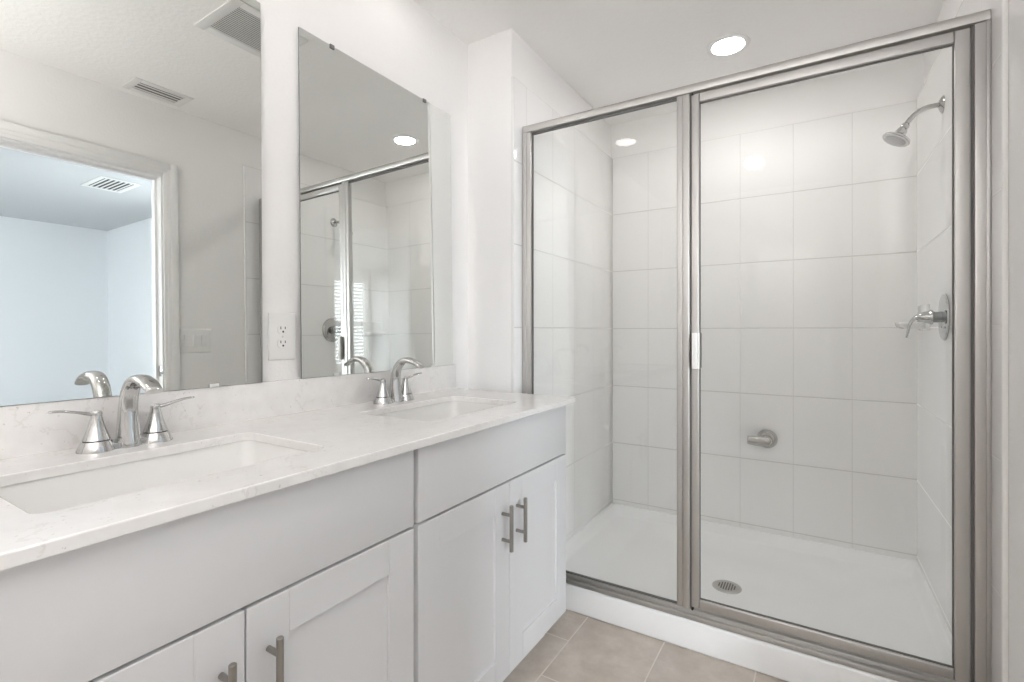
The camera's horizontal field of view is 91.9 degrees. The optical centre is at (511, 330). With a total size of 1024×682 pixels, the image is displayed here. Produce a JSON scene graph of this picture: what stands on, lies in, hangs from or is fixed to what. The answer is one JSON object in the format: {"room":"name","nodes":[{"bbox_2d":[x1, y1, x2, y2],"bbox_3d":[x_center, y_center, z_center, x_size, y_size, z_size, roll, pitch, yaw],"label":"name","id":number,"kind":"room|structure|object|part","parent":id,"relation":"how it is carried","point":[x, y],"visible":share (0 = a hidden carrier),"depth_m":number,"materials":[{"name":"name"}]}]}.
{"room":"bathroom","nodes":[
{"label":"bathroom","id":0,"kind":"room"},
{"bbox_2d":[256,0,467,388],"bbox_3d":[-0.739,-0.072,1.459,0.100,2.440,4.500,0,0,32],"label":"wall","id":1,"kind":"structure","parent":0,"point":[399,40],"depth_m":1.62,"materials":[{"name":"white paint"}]},
{"bbox_2d":[0,0,262,405],"bbox_3d":[-0.897,-0.391,1.081,0.010,1.070,0.729,-1,0,32],"label":"wall mirror","id":2,"kind":"object","parent":1,"relation":"attached to","point":[131,186],"visible":1,"depth_m":1.12,"materials":[{"name":"silver metal"}]},
{"bbox_2d":[0,364,455,459],"bbox_3d":[-0.685,0.195,1.433,0.020,0.102,1.654,0,0,32],"label":"backsplash","id":3,"kind":"structure","parent":1,"relation":"attached to","point":[25,429],"depth_m":1.27,"materials":[{"name":"stone"}]},
{"bbox_2d":[268,313,295,360],"bbox_3d":[-0.676,0.016,1.458,0.008,0.138,0.088,0,0,32],"label":"power outlet","id":4,"kind":"object","parent":1,"relation":"attached to","point":[281,326],"visible":1,"depth_m":1.45,"materials":[{"name":"white plastic"}]},
{"bbox_2d":[277,339,287,347],"bbox_3d":[-0.674,0.036,1.457,0.004,0.028,0.034,0,0,32],"label":"receptacle","id":5,"kind":"object","parent":4,"relation":"attached to","point":[281,343],"depth_m":1.45,"materials":[{"name":"grey plastic"}]},
{"bbox_2d":[277,325,287,333],"bbox_3d":[-0.674,-0.004,1.457,0.004,0.028,0.034,0,0,32],"label":"receptacle","id":6,"kind":"object","parent":4,"relation":"attached to","point":[281,329],"depth_m":1.45,"materials":[{"name":"grey plastic"}]},
{"bbox_2d":[298,27,452,378],"bbox_3d":[-0.450,-0.391,1.805,0.011,1.070,0.724,-1,0,32],"label":"wall mirror","id":7,"kind":"object","parent":1,"relation":"attached to","point":[375,155],"visible":1,"depth_m":1.72,"materials":[{"name":"silver metal"}]},
{"bbox_2d":[468,28,610,391],"bbox_3d":[0.243,-0.072,2.726,0.235,2.440,1.310,0,0,32],"label":"wall","id":8,"kind":"structure","parent":0,"point":[493,60],"depth_m":2.18,"materials":[{"name":"white paint"}]},
{"bbox_2d":[511,76,513,392],"bbox_3d":[0.003,0.033,2.105,0.013,2.230,0.004,0,0,32],"label":"trim","id":9,"kind":"structure","parent":8,"relation":"attached to","point":[512,77],"depth_m":2.10,"materials":[{"name":"white paint"}]},
{"bbox_2d":[514,77,612,540],"bbox_3d":[0.317,0.033,2.611,0.012,2.230,1.188,0,0,32],"label":"tiled wall","id":10,"kind":"structure","parent":8,"relation":"attached to","point":[573,177],"depth_m":2.59,"materials":[{"name":"white tile"}]},
{"bbox_2d":[503,609,786,681],"bbox_3d":[0.010,1.198,0.994,1.864,0.100,4.500,0,0,32],"label":"floor","id":11,"kind":"structure","parent":0,"point":[577,647],"depth_m":1.72,"materials":[{"name":"tile"}]},
{"bbox_2d":[0,450,413,681],"bbox_3d":[-0.652,0.707,0.939,0.593,0.882,0.793,0,0,32],"label":"vanity cabinet","id":12,"kind":"object","parent":11,"relation":"on","point":[312,580],"visible":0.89,"depth_m":0.80,"materials":[{"name":"white paint"}]},
{"bbox_3d":[-0.544,0.741,0.640,0.020,0.576,0.392,0,0,32],"label":"door","id":13,"kind":"part","parent":12,"relation":"part of","materials":[{"name":"white paint"}]},
{"bbox_3d":[-0.436,0.574,0.760,0.039,0.134,0.012,0,0,32],"label":"handle","id":14,"kind":"part","parent":12,"relation":"part of","materials":[{"name":"silver metal"}]},
{"bbox_3d":[-0.395,0.574,0.826,0.039,0.134,0.012,0,0,32],"label":"handle","id":15,"kind":"part","parent":12,"relation":"part of","materials":[{"name":"silver metal"}]},
{"bbox_3d":[-0.336,0.741,0.975,0.020,0.576,0.390,0,0,32],"label":"door","id":16,"kind":"part","parent":12,"relation":"part of","materials":[{"name":"white paint"}]},
{"bbox_2d":[411,405,565,681],"bbox_3d":[-0.231,0.707,1.617,0.593,0.882,0.800,0,0,32],"label":"vanity cabinet","id":17,"kind":"object","parent":11,"relation":"on","point":[489,526],"visible":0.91,"depth_m":1.40,"materials":[{"name":"white paint"}]},
{"bbox_2d":[0,388,574,571],"bbox_3d":[-0.447,0.256,1.285,0.580,0.020,1.654,0,0,32],"label":"countertop","id":18,"kind":"structure","parent":17,"relation":"on","point":[341,438],"depth_m":0.96,"materials":[{"name":"stone"}]},
{"bbox_2d":[48,374,194,453],"bbox_3d":[-0.822,0.168,1.061,0.189,0.156,0.189,0,0,-13],"label":"faucet","id":19,"kind":"object","parent":18,"relation":"on","point":[96,438],"visible":1,"depth_m":1.04,"materials":[{"name":"silver metal"}]},
{"bbox_3d":[-0.873,0.164,0.985,0.014,0.020,0.078,0,0,26],"label":"lever","id":20,"kind":"part","parent":19,"relation":"part of","materials":[{"name":"silver metal"}]},
{"bbox_3d":[-0.856,0.204,1.020,0.065,0.083,0.065,0,0,32],"label":"handle","id":21,"kind":"part","parent":19,"relation":"part of","materials":[{"name":"silver metal"}]},
{"bbox_3d":[-0.828,0.238,1.065,0.040,0.015,0.100,0,0,32],"label":"plate","id":22,"kind":"part","parent":19,"relation":"part of","materials":[{"name":"silver metal"}]},
{"bbox_3d":[-0.781,0.168,1.036,0.148,0.156,0.045,0,0,32],"label":"spout","id":23,"kind":"part","parent":19,"relation":"part of","materials":[{"name":"silver metal"}]},
{"bbox_3d":[-0.800,0.204,1.111,0.065,0.083,0.065,0,0,32],"label":"handle","id":24,"kind":"part","parent":19,"relation":"part of","materials":[{"name":"silver metal"}]},
{"bbox_3d":[-0.776,0.164,1.141,0.014,0.020,0.078,0,0,38],"label":"lever","id":25,"kind":"part","parent":19,"relation":"part of","materials":[{"name":"silver metal"}]},
{"bbox_2d":[0,441,306,513],"bbox_3d":[-0.639,0.342,0.933,0.338,0.150,0.506,0,0,32],"label":"sink","id":26,"kind":"object","parent":18,"relation":"in","point":[57,493],"visible":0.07,"depth_m":1.00,"materials":[{"name":"white ceramic"}]},
{"bbox_2d":[367,357,424,403],"bbox_3d":[-0.406,0.168,1.731,0.189,0.156,0.189,0,0,-13],"label":"faucet","id":27,"kind":"object","parent":18,"relation":"on","point":[398,392],"visible":1,"depth_m":1.71,"materials":[{"name":"silver metal"}]},
{"bbox_3d":[-0.440,0.204,1.690,0.065,0.083,0.065,0,0,32],"label":"handle","id":28,"kind":"part","parent":27,"relation":"part of","materials":[{"name":"silver metal"}]},
{"bbox_3d":[-0.365,0.168,1.706,0.148,0.156,0.045,0,0,32],"label":"spout","id":29,"kind":"part","parent":27,"relation":"part of","materials":[{"name":"silver metal"}]},
{"bbox_3d":[-0.384,0.204,1.781,0.065,0.083,0.065,0,0,32],"label":"handle","id":30,"kind":"part","parent":27,"relation":"part of","materials":[{"name":"silver metal"}]},
{"bbox_2d":[377,401,501,421],"bbox_3d":[-0.221,0.342,1.608,0.338,0.150,0.506,0,0,32],"label":"sink","id":31,"kind":"object","parent":18,"relation":"in","point":[441,411],"visible":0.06,"depth_m":1.80,"materials":[{"name":"white ceramic"}]},
{"bbox_3d":[-0.120,0.741,1.323,0.020,0.576,0.398,0,0,32],"label":"door","id":32,"kind":"part","parent":17,"relation":"part of","materials":[{"name":"white paint"}]},
{"bbox_3d":[-0.018,0.359,1.489,0.020,0.176,0.789,0,0,32],"label":"false drawer","id":33,"kind":"part","parent":17,"relation":"part of","materials":[{"name":"white paint"}]},
{"bbox_3d":[-0.013,0.574,1.443,0.039,0.134,0.012,0,0,32],"label":"handle","id":34,"kind":"part","parent":17,"relation":"part of","materials":[{"name":"silver metal"}]},
{"bbox_3d":[0.029,0.574,1.511,0.039,0.134,0.012,0,0,32],"label":"handle","id":35,"kind":"part","parent":17,"relation":"part of","materials":[{"name":"silver metal"}]},
{"bbox_3d":[0.088,0.741,1.660,0.020,0.576,0.388,0,0,32],"label":"door","id":36,"kind":"part","parent":17,"relation":"part of","materials":[{"name":"white paint"}]},
{"bbox_2d":[566,503,951,681],"bbox_3d":[0.974,1.094,2.231,1.510,0.108,1.127,0,0,32],"label":"shower pan","id":37,"kind":"object","parent":11,"relation":"on","point":[887,601],"visible":0.76,"depth_m":2.15,"materials":[{"name":"white plastic"}]},
{"bbox_2d":[522,9,990,681],"bbox_3d":[0.692,0.073,1.775,1.504,1.931,0.070,0,0,32],"label":"shower door frame","id":38,"kind":"structure","parent":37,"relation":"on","point":[969,35],"depth_m":1.48,"materials":[{"name":"silver metal"}]},
{"bbox_3d":[0.630,0.073,1.813,0.047,1.866,0.034,0,0,32],"label":"post","id":39,"kind":"part","parent":38,"relation":"part of","materials":[{"name":"silver metal"}]},
{"bbox_3d":[0.657,0.071,1.769,0.025,0.130,0.024,0,0,32],"label":"pull handle","id":40,"kind":"part","parent":38,"relation":"part of","materials":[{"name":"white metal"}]},
{"bbox_3d":[0.680,0.071,1.810,0.022,0.130,0.022,0,0,32],"label":"pull handle","id":41,"kind":"part","parent":38,"relation":"part of","materials":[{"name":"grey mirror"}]},
{"bbox_3d":[0.692,1.022,1.775,1.503,0.033,0.046,0,0,32],"label":"sill","id":42,"kind":"part","parent":38,"relation":"part of","materials":[{"name":"silver metal"}]},
{"bbox_3d":[0.975,0.071,1.600,0.756,1.853,0.024,0,0,32],"label":"door","id":43,"kind":"part","parent":38,"relation":"part of","materials":[{"name":"clear glass"}]},
{"bbox_2d":[413,0,943,125],"bbox_3d":[0.057,-1.342,0.965,1.974,0.100,4.500,0,0,32],"label":"ceiling","id":44,"kind":"structure","parent":0,"point":[609,52],"depth_m":2.13,"materials":[{"name":"white paint"}]},
{"bbox_2d":[706,33,749,56],"bbox_3d":[0.978,-1.289,2.241,0.184,0.006,0.184,0,0,32],"label":"recessed light","id":45,"kind":"object","parent":44,"relation":"in","point":[730,44],"visible":1,"depth_m":2.23,"materials":[{"name":"white paint"}]},
{"bbox_2d":[712,38,743,53],"bbox_3d":[0.978,-1.289,2.241,0.132,0.004,0.132,0,0,32],"label":"diffuser","id":46,"kind":"object","parent":45,"relation":"attached to","point":[722,45],"depth_m":2.23,"materials":[{"name":"white plastic"}]},
{"bbox_2d":[611,55,923,158],"bbox_3d":[1.307,-0.072,2.767,1.529,2.440,0.120,0,0,32],"label":"shower ceiling","id":47,"kind":"structure","parent":0,"point":[900,81],"depth_m":2.60,"materials":[{"name":"white paint"}]},
{"bbox_2d":[613,100,916,559],"bbox_3d":[1.272,0.033,2.712,1.505,2.230,0.010,0,0,32],"label":"tiled wall","id":48,"kind":"structure","parent":47,"relation":"attached to","point":[809,228],"depth_m":2.60,"materials":[{"name":"white tile"}]},
{"bbox_2d":[747,429,777,447],"bbox_3d":[1.326,0.576,2.626,0.144,0.100,0.078,0,0,32],"label":"shower footrest","id":49,"kind":"object","parent":48,"relation":"attached to","point":[766,438],"visible":1,"depth_m":2.61,"materials":[{"name":"silver metal"}]},
{"bbox_3d":[1.306,0.584,2.628,0.106,0.053,0.048,0,0,25],"label":"lever","id":50,"kind":"part","parent":49,"relation":"part of","materials":[{"name":"silver metal"}]},
{"bbox_2d":[924,0,1023,681],"bbox_3d":[0.849,-0.072,0.474,0.110,2.440,4.500,0,0,32],"label":"wall","id":51,"kind":"structure","parent":0,"point":[950,8],"depth_m":1.23,"materials":[{"name":"white paint"}]},
{"bbox_2d":[917,0,1001,681],"bbox_3d":[1.595,0.033,1.806,0.027,2.230,1.210,0,0,32],"label":"tiled wall","id":52,"kind":"structure","parent":51,"relation":"attached to","point":[934,128],"depth_m":1.84,"materials":[{"name":"white tile"}]},
{"bbox_2d":[882,95,944,146],"bbox_3d":[1.539,-0.801,1.903,0.184,0.166,0.098,0,0,32],"label":"shower","id":53,"kind":"object","parent":52,"relation":"attached to","point":[898,138],"visible":1,"depth_m":1.90,"materials":[{"name":"silver metal"}]},
{"bbox_3d":[1.495,-0.742,1.930,0.063,0.038,0.071,0,0,32],"label":"nozzle plate","id":54,"kind":"part","parent":53,"relation":"part of","materials":[{"name":"grey metal"}]},
{"bbox_3d":[1.570,-0.827,1.892,0.120,0.071,0.018,0,0,32],"label":"arm","id":55,"kind":"part","parent":53,"relation":"part of","materials":[{"name":"silver metal"}]},
{"bbox_2d":[905,294,949,339],"bbox_3d":[1.556,-0.052,1.865,0.116,0.174,0.174,0,0,32],"label":"shower valve","id":56,"kind":"object","parent":52,"relation":"attached to","point":[942,317],"visible":1,"depth_m":1.83,"materials":[{"name":"silver metal"}]},
{"bbox_3d":[1.527,-0.020,1.883,0.049,0.093,0.025,0,0,32],"label":"lever","id":57,"kind":"part","parent":56,"relation":"part of","materials":[{"name":"silver metal"}]},
{"bbox_3d":[1.553,-0.052,1.867,0.052,0.056,0.056,0,0,32],"label":"handle","id":58,"kind":"part","parent":56,"relation":"part of","materials":[{"name":"silver metal"}]},
{"bbox_3d":[1.586,-0.052,1.846,0.028,0.041,0.041,0,0,32],"label":"stem","id":59,"kind":"part","parent":56,"relation":"part of","materials":[{"name":"grey metal"}]},
{"bbox_2d":[1002,0,1008,681],"bbox_3d":[1.279,0.033,1.283,0.012,2.230,0.010,0,0,32],"label":"trim","id":60,"kind":"structure","parent":51,"relation":"attached to","point":[1005,3],"depth_m":1.28,"materials":[{"name":"white paint"}]}
]}

